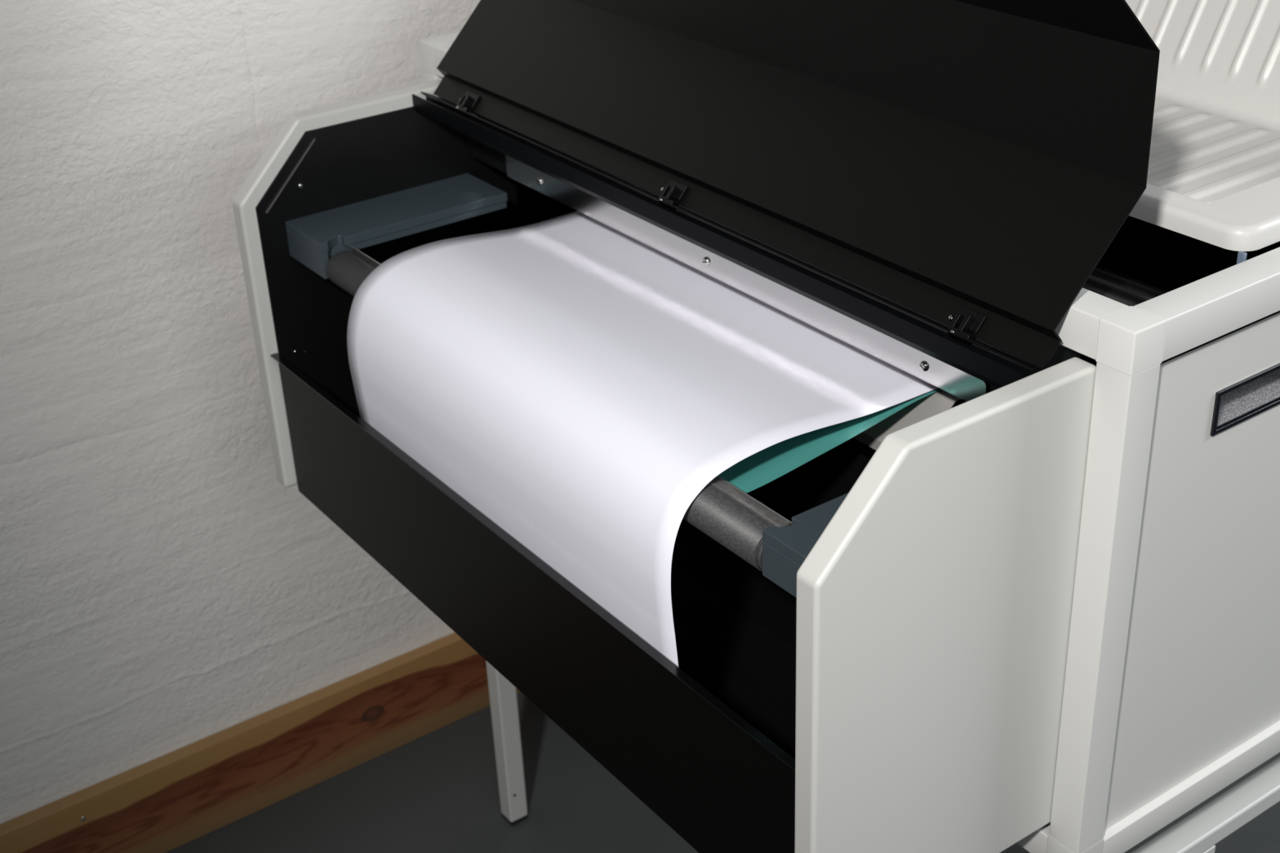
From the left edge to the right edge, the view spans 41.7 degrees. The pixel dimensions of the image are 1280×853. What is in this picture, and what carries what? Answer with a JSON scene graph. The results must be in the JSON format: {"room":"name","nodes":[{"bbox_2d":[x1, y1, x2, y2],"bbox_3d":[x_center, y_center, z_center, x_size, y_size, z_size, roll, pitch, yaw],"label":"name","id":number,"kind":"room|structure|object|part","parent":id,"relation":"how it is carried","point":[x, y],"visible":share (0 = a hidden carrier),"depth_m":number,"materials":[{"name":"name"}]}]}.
{"room":"print room","nodes":[
{"label":"print room","id":0,"kind":"room"},
{"bbox_2d":[0,0,479,824],"bbox_3d":[-0.261,-0.911,1.935,6.800,2.900,0.123,-21,33,-30],"label":"wall","id":1,"kind":"structure","parent":0,"point":[162,592],"depth_m":2.02,"materials":[{"name":"white paint"}]},
{"bbox_2d":[0,632,520,852],"bbox_3d":[-0.165,0.329,2.538,6.800,0.140,0.023,-21,33,-30],"label":"baseboard","id":2,"kind":"structure","parent":1,"relation":"attached to","point":[166,802],"depth_m":2.31,"materials":[{"name":"brown wood"}]},
{"bbox_2d":[166,692,1279,852],"bbox_3d":[0.904,1.103,1.270,6.800,0.100,3.920,-21,33,-30],"label":"floor","id":3,"kind":"structure","parent":0,"point":[437,792],"depth_m":2.31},
{"bbox_2d":[485,660,1279,852],"bbox_3d":[0.461,0.328,2.070,0.950,0.537,0.949,-21,33,-30],"label":"stand","id":4,"kind":"object","parent":3,"relation":"on","point":[1198,832],"visible":0.3,"depth_m":1.51,"materials":[{"name":"grey paint"}]},
{"bbox_3d":[-0.182,0.306,2.178,0.028,0.510,0.028,-21,33,-30],"label":"leg","id":5,"kind":"part","parent":4,"relation":"part of","materials":[{"name":"grey paint"}]},
{"bbox_2d":[418,31,1279,852],"bbox_3d":[0.439,-0.146,1.815,0.950,0.540,0.966,-21,33,-30],"label":"base cabinet","id":6,"kind":"object","parent":4,"relation":"on","point":[1171,695],"visible":0.37,"depth_m":1.26,"materials":[{"name":"grey paint"}]},
{"bbox_3d":[-0.207,-0.201,1.913,0.031,0.420,0.030,-21,33,-30],"label":"post","id":7,"kind":"part","parent":6,"relation":"part of","materials":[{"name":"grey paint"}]},
{"bbox_2d":[231,0,1159,852],"bbox_3d":[-0.022,-0.114,1.461,0.323,0.672,0.906,-21,33,-30],"label":"printer","id":8,"kind":"object","parent":6,"relation":"attached to","point":[872,636],"visible":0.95,"depth_m":1.31,"materials":[{"name":"grey plastic"}]},
{"bbox_3d":[-0.302,-0.152,1.824,0.253,0.406,0.024,-21,33,-30],"label":"panel","id":9,"kind":"part","parent":8,"relation":"part of","materials":[{"name":"grey plastic"}]},
{"bbox_3d":[-0.239,-0.222,1.764,0.184,0.007,0.081,-21,33,-30],"label":"plate","id":10,"kind":"part","parent":8,"relation":"part of","materials":[{"name":"black metal"}]},
{"bbox_3d":[-0.131,0.154,1.507,0.001,0.167,0.854,-21,33,-30],"label":"panel","id":11,"kind":"part","parent":8,"relation":"part of","materials":[{"name":"black plastic"}]},
{"bbox_2d":[346,210,937,667],"bbox_3d":[-0.010,-0.019,1.518,0.297,0.179,0.527,-21,33,-30],"label":"blank sheet","id":12,"kind":"object","parent":8,"relation":"in","point":[578,383],"visible":0.91,"depth_m":1.42,"materials":[{"name":"white paper"}]},
{"bbox_3d":[0.018,-0.185,1.456,0.017,0.021,0.854,-21,33,-30],"label":"hinge rail","id":13,"kind":"part","parent":8,"relation":"part of","materials":[{"name":"black metal"}]},
{"bbox_3d":[0.024,-0.194,1.456,0.014,0.007,0.852,-21,33,-30],"label":"rail","id":14,"kind":"part","parent":8,"relation":"part of","materials":[{"name":"black metal"}]},
{"bbox_3d":[0.060,-0.323,1.412,0.089,0.264,0.844,-21,33,-30],"label":"lid","id":15,"kind":"part","parent":8,"relation":"part of","materials":[{"name":"black plastic"}]},
{"bbox_2d":[718,387,941,493],"bbox_3d":[0.009,-0.086,1.499,0.244,0.023,0.526,-21,33,-30],"label":"plate","id":16,"kind":"object","parent":8,"relation":"in","point":[762,468],"visible":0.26,"depth_m":1.30,"materials":[{"name":"teal"}]},
{"bbox_3d":[0.212,0.171,1.184,0.253,0.406,0.022,-21,33,-30],"label":"panel","id":17,"kind":"part","parent":8,"relation":"part of","materials":[{"name":"grey plastic"}]},
{"bbox_3d":[0.338,0.141,1.234,0.031,0.420,0.030,-21,33,-30],"label":"post","id":18,"kind":"part","parent":6,"relation":"part of","materials":[{"name":"grey paint"}]},
{"bbox_3d":[0.715,0.008,1.460,0.876,0.413,0.002,-21,33,-30],"label":"door","id":19,"kind":"part","parent":6,"relation":"part of","materials":[{"name":"grey"}]},
{"bbox_2d":[1124,0,1279,264],"bbox_3d":[0.320,-0.424,1.577,0.382,0.198,0.900,-21,33,-30],"label":"tray","id":20,"kind":"object","parent":6,"relation":"on","point":[1213,178],"visible":0.17,"depth_m":1.44,"materials":[{"name":"grey plastic"}]},
{"bbox_3d":[0.697,-0.007,1.480,0.885,0.419,0.001,-21,33,-30],"label":"plate","id":21,"kind":"part","parent":6,"relation":"part of","materials":[{"name":"black"}]},
{"bbox_3d":[0.468,-0.030,1.240,0.138,0.036,0.004,-21,33,-30],"label":"pull handle","id":22,"kind":"part","parent":6,"relation":"part of","materials":[{"name":"black plastic"}]},
{"bbox_3d":[0.719,0.270,1.614,0.950,0.020,0.028,-21,33,-30],"label":"rail","id":23,"kind":"part","parent":4,"relation":"part of","materials":[{"name":"grey paint"}]}
]}

